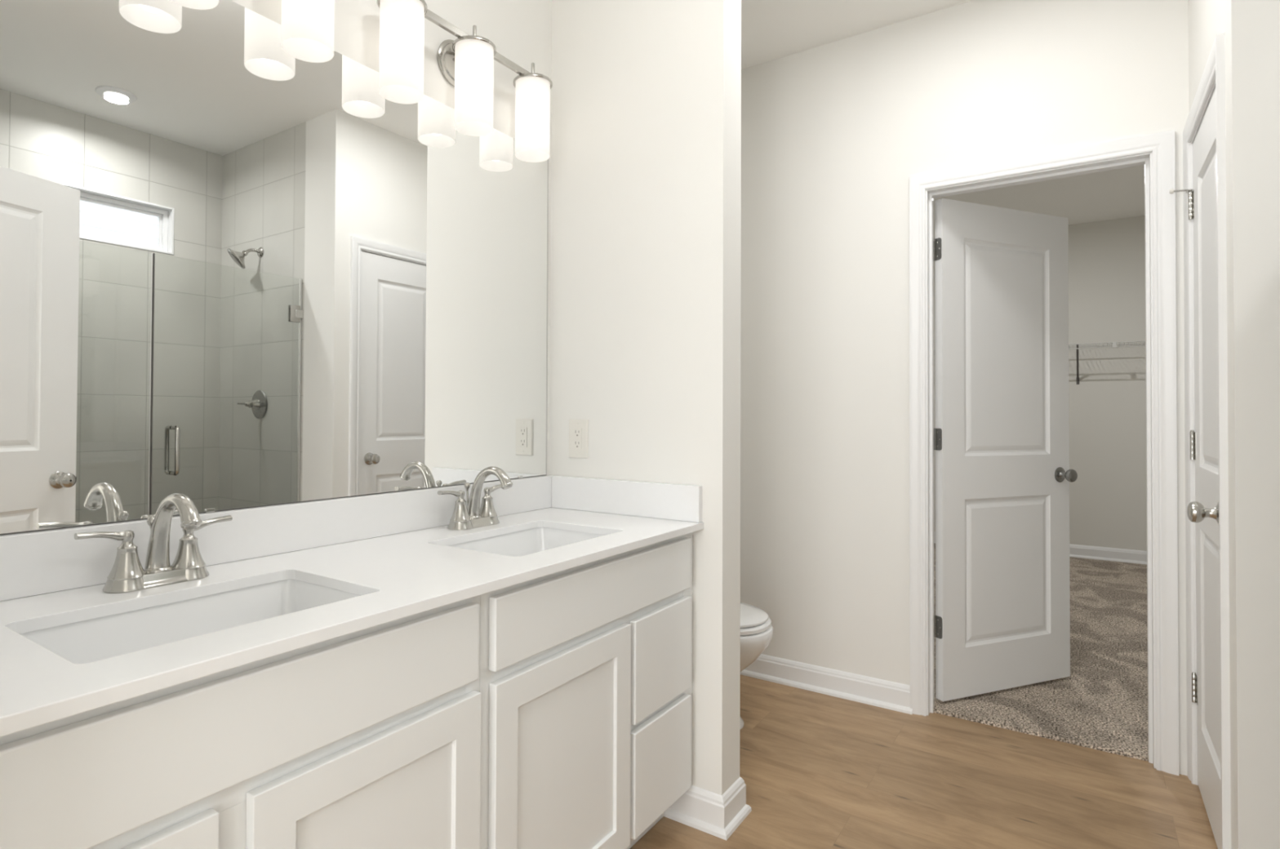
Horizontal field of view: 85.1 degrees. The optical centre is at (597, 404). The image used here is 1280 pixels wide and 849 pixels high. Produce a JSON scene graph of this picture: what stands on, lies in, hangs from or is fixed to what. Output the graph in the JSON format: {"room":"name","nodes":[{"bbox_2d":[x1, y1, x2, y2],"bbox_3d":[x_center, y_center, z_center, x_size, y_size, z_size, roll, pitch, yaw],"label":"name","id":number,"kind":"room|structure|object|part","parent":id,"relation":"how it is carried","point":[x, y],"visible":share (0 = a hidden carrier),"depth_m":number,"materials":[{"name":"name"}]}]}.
{"room":"bathroom","nodes":[
{"label":"bathroom","id":0,"kind":"room"},
{"bbox_2d":[17,0,551,533],"bbox_3d":[-0.678,-0.188,1.671,0.109,2.752,1.660,0,-1,35],"label":"wall","id":1,"kind":"structure","parent":0,"point":[520,31],"depth_m":2.07,"materials":[{"name":"beige paint"}]},
{"bbox_2d":[168,0,218,9],"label":"vanity light","id":2,"kind":"object","parent":1,"relation":"attached to","point":[193,4],"depth_m":1.36,"materials":[{"name":"white glass"}]},
{"bbox_3d":[-0.771,-0.884,1.308,0.106,0.224,0.106,0,-1,35],"label":"lamp shade","id":3,"kind":"part","parent":2,"relation":"part of","materials":[{"name":"white glass"}]},
{"bbox_2d":[0,0,548,535],"bbox_3d":[-0.635,-0.308,1.631,0.008,1.062,1.636,0,-1,35],"label":"wall mirror","id":4,"kind":"object","parent":1,"relation":"attached to","point":[237,272],"visible":0.98,"depth_m":1.46,"materials":[{"name":"silver mirror"}]},
{"bbox_2d":[0,475,555,601],"bbox_3d":[-0.625,0.275,1.625,0.024,0.103,1.658,0,-1,35],"label":"backsplash","id":5,"kind":"structure","parent":1,"relation":"attached to","point":[33,563],"depth_m":1.47,"materials":[{"name":"white stone"}]},
{"bbox_2d":[280,0,334,62],"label":"vanity light","id":6,"kind":"object","parent":1,"relation":"attached to","point":[307,33],"depth_m":1.48,"materials":[{"name":"white glass"}]},
{"bbox_3d":[-0.628,-0.881,1.512,0.106,0.224,0.106,0,-1,35],"label":"lamp shade","id":7,"kind":"part","parent":6,"relation":"part of","materials":[{"name":"white glass"}]},
{"bbox_2d":[377,0,552,162],"bbox_3d":[-0.348,-0.905,1.929,0.140,0.286,0.617,0,-1,35],"label":"vanity light","id":8,"kind":"object","parent":1,"relation":"attached to","point":[466,63],"visible":1,"depth_m":1.87,"materials":[{"name":"white glass"}]},
{"bbox_3d":[-0.483,-0.877,1.719,0.106,0.224,0.106,0,-1,35],"label":"lamp shade","id":9,"kind":"part","parent":8,"relation":"part of","materials":[{"name":"white glass"}]},
{"bbox_3d":[-0.340,-0.874,1.922,0.106,0.224,0.106,0,-1,35],"label":"lamp shade","id":10,"kind":"part","parent":8,"relation":"part of","materials":[{"name":"white glass"}]},
{"bbox_3d":[-0.340,-1.024,1.925,0.010,0.048,0.010,0,-1,35],"label":"finial rod","id":11,"kind":"part","parent":8,"relation":"part of","materials":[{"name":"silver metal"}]},
{"bbox_3d":[-0.198,-0.870,2.126,0.106,0.224,0.106,0,-1,35],"label":"lamp shade","id":12,"kind":"part","parent":8,"relation":"part of","materials":[{"name":"white glass"}]},
{"bbox_3d":[-0.197,-1.021,2.128,0.010,0.048,0.010,0,-1,35],"label":"finial rod","id":13,"kind":"part","parent":8,"relation":"part of","materials":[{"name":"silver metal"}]},
{"bbox_2d":[549,0,741,795],"bbox_3d":[0.046,-0.177,2.252,0.839,2.752,0.124,0,-1,35],"label":"wall","id":14,"kind":"structure","parent":0,"point":[646,261],"depth_m":2.08,"materials":[{"name":"beige paint"}]},
{"bbox_2d":[568,419,588,458],"bbox_3d":[-0.062,0.111,2.242,0.077,0.125,0.009,0,-1,35],"label":"wall outlet","id":15,"kind":"object","parent":14,"relation":"attached to","point":[578,428],"visible":1,"depth_m":2.24,"materials":[{"name":"white plastic"}]},
{"bbox_2d":[573,427,582,449],"bbox_3d":[-0.064,0.111,2.239,0.033,0.068,0.002,0,-1,35],"label":"receptacle","id":16,"kind":"object","parent":15,"relation":"attached to","point":[577,432],"depth_m":2.24,"materials":[{"name":"white plastic"}]},
{"bbox_2d":[663,653,912,840],"bbox_3d":[0.445,1.154,2.569,1.117,0.103,1.189,0,-1,35],"label":"baseboard","id":17,"kind":"structure","parent":14,"relation":"attached to","point":[877,692],"depth_m":2.77,"materials":[{"name":"white paint"}]},
{"bbox_2d":[630,542,1217,848],"bbox_3d":[1.697,1.242,3.114,2.600,0.074,7.030,0,-1,35],"label":"floor","id":18,"kind":"structure","parent":0,"point":[818,771],"depth_m":2.32,"materials":[{"name":"brown wood"}]},
{"bbox_2d":[0,595,480,848],"bbox_3d":[-0.655,0.760,1.113,0.542,0.838,0.797,0,-1,35],"label":"vanity cabinet","id":19,"kind":"object","parent":18,"relation":"on","point":[370,738],"visible":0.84,"depth_m":0.96,"materials":[{"name":"white paint"}]},
{"bbox_3d":[-0.572,0.786,0.776,0.020,0.534,0.279,0,-1,35],"label":"cabinet door","id":20,"kind":"part","parent":19,"relation":"part of","materials":[{"name":"white paint"}]},
{"bbox_3d":[-0.344,0.792,1.101,0.020,0.534,0.426,0,-1,35],"label":"cabinet door","id":21,"kind":"part","parent":19,"relation":"part of","materials":[{"name":"white paint"}]},
{"bbox_2d":[479,532,693,848],"bbox_3d":[-0.179,0.771,1.792,0.542,0.838,0.860,0,-1,35],"label":"vanity cabinet","id":22,"kind":"object","parent":18,"relation":"on","point":[585,686],"visible":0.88,"depth_m":1.56,"materials":[{"name":"white paint"}]},
{"bbox_2d":[0,506,703,737],"bbox_3d":[-0.403,0.336,1.469,0.566,0.020,1.658,0,-1,35],"label":"countertop","id":23,"kind":"structure","parent":22,"relation":"on","point":[399,575],"depth_m":1.15,"materials":[{"name":"white stone"}]},
{"bbox_2d":[74,493,232,593],"bbox_3d":[-0.787,0.238,1.247,0.195,0.166,0.195,0,-1,-11],"label":"faucet","id":24,"kind":"object","parent":23,"relation":"on","point":[127,575],"visible":1,"depth_m":1.23,"materials":[{"name":"silver metal"}]},
{"bbox_3d":[-0.839,0.224,1.179,0.018,0.023,0.077,0,-1,35],"label":"lever","id":25,"kind":"part","parent":24,"relation":"part of","materials":[{"name":"silver metal"}]},
{"bbox_3d":[-0.818,0.270,1.210,0.069,0.101,0.069,0,-1,35],"label":"handle","id":26,"kind":"part","parent":24,"relation":"part of","materials":[{"name":"silver metal"}]},
{"bbox_3d":[-0.811,0.253,1.267,0.017,0.097,0.017,0,-1,35],"label":"lift rod","id":27,"kind":"part","parent":24,"relation":"part of","materials":[{"name":"silver metal"}]},
{"bbox_3d":[-0.789,0.310,1.251,0.062,0.022,0.164,0,-1,35],"label":"plate","id":28,"kind":"part","parent":24,"relation":"part of","materials":[{"name":"silver metal"}]},
{"bbox_3d":[-0.745,0.228,1.221,0.153,0.146,0.045,0,-1,35],"label":"spout","id":29,"kind":"part","parent":24,"relation":"part of","materials":[{"name":"silver metal"}]},
{"bbox_3d":[-0.760,0.271,1.293,0.069,0.101,0.069,0,-1,35],"label":"handle","id":30,"kind":"part","parent":24,"relation":"part of","materials":[{"name":"silver metal"}]},
{"bbox_3d":[-0.737,0.227,1.324,0.018,0.023,0.077,0,-1,35],"label":"lever","id":31,"kind":"part","parent":24,"relation":"part of","materials":[{"name":"silver metal"}]},
{"bbox_2d":[20,579,359,663],"bbox_3d":[-0.616,0.418,1.104,0.319,0.156,0.482,0,-1,35],"label":"sink basin","id":32,"kind":"object","parent":23,"relation":"in","point":[97,639],"visible":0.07,"depth_m":1.20,"materials":[{"name":"white ceramic"}]},
{"bbox_2d":[437,466,512,530],"bbox_3d":[-0.335,0.249,1.900,0.195,0.166,0.195,0,-1,-11],"label":"faucet","id":33,"kind":"object","parent":23,"relation":"on","point":[468,516],"visible":1,"depth_m":1.88,"materials":[{"name":"silver metal"}]},
{"bbox_3d":[-0.386,0.236,1.831,0.018,0.023,0.077,0,-1,35],"label":"lever","id":34,"kind":"part","parent":33,"relation":"part of","materials":[{"name":"silver metal"}]},
{"bbox_3d":[-0.366,0.281,1.862,0.069,0.101,0.069,0,-1,35],"label":"handle","id":35,"kind":"part","parent":33,"relation":"part of","materials":[{"name":"silver metal"}]},
{"bbox_3d":[-0.359,0.264,1.920,0.017,0.097,0.017,0,-1,35],"label":"lift rod","id":36,"kind":"part","parent":33,"relation":"part of","materials":[{"name":"silver metal"}]},
{"bbox_3d":[-0.337,0.321,1.903,0.062,0.022,0.164,0,-1,35],"label":"plate","id":37,"kind":"part","parent":33,"relation":"part of","materials":[{"name":"silver metal"}]},
{"bbox_3d":[-0.292,0.239,1.873,0.153,0.146,0.045,0,-1,35],"label":"spout","id":38,"kind":"part","parent":33,"relation":"part of","materials":[{"name":"silver metal"}]},
{"bbox_3d":[-0.308,0.282,1.945,0.069,0.101,0.069,0,-1,35],"label":"handle","id":39,"kind":"part","parent":33,"relation":"part of","materials":[{"name":"silver metal"}]},
{"bbox_3d":[-0.285,0.238,1.976,0.018,0.023,0.077,0,-1,35],"label":"lever","id":40,"kind":"part","parent":33,"relation":"part of","materials":[{"name":"silver metal"}]},
{"bbox_2d":[448,527,604,556],"bbox_3d":[-0.168,0.429,1.747,0.327,0.156,0.465,0,-1,35],"label":"sink basin","id":41,"kind":"object","parent":23,"relation":"in","point":[518,544],"visible":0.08,"depth_m":1.94,"materials":[{"name":"white ceramic"}]},
{"bbox_2d":[551,475,702,522],"bbox_3d":[0.075,0.285,2.135,0.536,0.103,0.020,0,-1,35],"label":"side splash","id":42,"kind":"object","parent":23,"relation":"on","point":[679,502],"visible":1,"depth_m":2.11,"materials":[{"name":"white stone"}]},
{"bbox_3d":[-0.062,0.799,1.502,0.020,0.534,0.474,0,-1,35],"label":"cabinet door","id":43,"kind":"part","parent":22,"relation":"part of","materials":[{"name":"white paint"}]},
{"bbox_3d":[0.172,0.665,1.837,0.020,0.254,0.298,0,-1,35],"label":"drawer","id":44,"kind":"part","parent":22,"relation":"part of","materials":[{"name":"white paint"}]},
{"bbox_3d":[0.171,0.942,1.833,0.020,0.259,0.298,0,-1,35],"label":"drawer","id":45,"kind":"part","parent":22,"relation":"part of","materials":[{"name":"white paint"}]},
{"bbox_2d":[739,602,773,729],"bbox_3d":[0.333,0.833,2.740,0.720,0.748,0.456,0,-1,35],"label":"toilet","id":46,"kind":"object","parent":18,"relation":"on","point":[756,627],"visible":0.12,"depth_m":2.51,"materials":[{"name":"white ceramic"}]},
{"bbox_3d":[0.406,0.790,2.690,0.508,0.024,0.348,0,-1,35],"label":"lid","id":47,"kind":"part","parent":46,"relation":"part of","materials":[{"name":"white plastic"}]},
{"bbox_3d":[0.410,0.816,2.686,0.518,0.022,0.368,0,-1,35],"label":"seat","id":48,"kind":"part","parent":46,"relation":"part of","materials":[{"name":"white plastic"}]},
{"bbox_2d":[741,0,1144,239],"bbox_3d":[0.634,-1.605,1.881,4.200,0.100,10.350,0,-1,35],"label":"ceiling","id":49,"kind":"structure","parent":0,"point":[771,29],"depth_m":2.99,"materials":[{"name":"white paint"}]},
{"bbox_2d":[740,0,1189,775],"bbox_3d":[1.420,-0.164,2.704,2.570,2.752,0.115,0,-1,35],"label":"wall","id":50,"kind":"structure","parent":0,"point":[834,135],"depth_m":2.86,"materials":[{"name":"beige paint"}]},
{"bbox_2d":[909,32,1231,848],"bbox_3d":[1.466,0.149,2.235,0.966,2.114,0.823,0,-1,35],"label":"door frame","id":51,"kind":"structure","parent":50,"relation":"attached to","point":[1162,144],"depth_m":2.31,"materials":[{"name":"white paint"}]},
{"bbox_2d":[933,198,1077,701],"bbox_3d":[1.721,0.181,2.939,0.759,2.017,0.170,1,-1,-22],"label":"door","id":52,"kind":"structure","parent":51,"relation":"attached to","point":[1003,474],"depth_m":2.91,"materials":[{"name":"white paint"}]},
{"bbox_3d":[2.033,0.307,3.006,0.066,0.066,0.068,1,-1,-22],"label":"knob","id":53,"kind":"part","parent":52,"relation":"part of","materials":[{"name":"silver metal"}]},
{"bbox_2d":[1186,88,1221,848],"bbox_3d":[1.728,0.178,1.991,0.103,2.031,0.583,0,-1,35],"label":"door","id":54,"kind":"structure","parent":51,"relation":"attached to","point":[1202,202],"depth_m":2.01,"materials":[{"name":"white paint"}]},
{"bbox_2d":[1169,188,1192,193],"bbox_3d":[1.885,-0.689,2.246,0.065,0.015,0.034,0,-1,22],"label":"door stop","id":55,"kind":"object","parent":54,"relation":"attached to","point":[1171,191],"visible":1,"depth_m":2.24,"materials":[{"name":"silver metal"}]},
{"bbox_3d":[1.580,0.282,1.810,0.068,0.066,0.066,0,-1,35],"label":"knob","id":56,"kind":"part","parent":54,"relation":"part of","materials":[{"name":"silver metal"}]},
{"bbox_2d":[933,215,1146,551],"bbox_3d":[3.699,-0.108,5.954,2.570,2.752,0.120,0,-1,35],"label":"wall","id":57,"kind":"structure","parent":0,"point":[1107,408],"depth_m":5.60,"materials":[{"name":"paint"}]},
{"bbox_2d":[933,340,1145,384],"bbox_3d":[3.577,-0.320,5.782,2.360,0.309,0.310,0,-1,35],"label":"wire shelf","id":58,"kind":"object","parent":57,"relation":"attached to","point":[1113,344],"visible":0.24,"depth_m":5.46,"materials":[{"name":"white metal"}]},
{"bbox_3d":[3.491,-0.436,5.660,2.360,0.008,0.008,0,-1,35],"label":"rail","id":59,"kind":"part","parent":58,"relation":"part of","materials":[{"name":"metal"}]},
{"bbox_3d":[3.494,-0.472,5.664,2.360,0.008,0.008,0,-1,35],"label":"rail","id":60,"kind":"part","parent":58,"relation":"part of","materials":[{"name":"metal"}]},
{"bbox_3d":[3.580,-0.468,5.787,2.360,0.008,0.008,0,-1,35],"label":"rail","id":61,"kind":"part","parent":58,"relation":"part of","materials":[{"name":"metal"}]},
{"bbox_3d":[3.663,-0.466,5.905,2.360,0.008,0.008,0,-1,35],"label":"rail","id":62,"kind":"part","parent":58,"relation":"part of","materials":[{"name":"metal"}]},
{"bbox_2d":[933,531,1146,564],"bbox_3d":[2.553,1.175,4.310,2.370,0.103,3.852,0,-1,35],"label":"baseboard","id":63,"kind":"structure","parent":57,"relation":"attached to","point":[1131,556],"depth_m":5.57,"materials":[{"name":"white paint"}]},
{"bbox_2d":[1188,0,1279,848],"bbox_3d":[1.755,-0.173,1.909,0.115,2.752,0.803,0,-1,35],"label":"wall","id":64,"kind":"structure","parent":0,"point":[1251,28],"depth_m":1.59,"materials":[{"name":"beige paint"}]}
]}

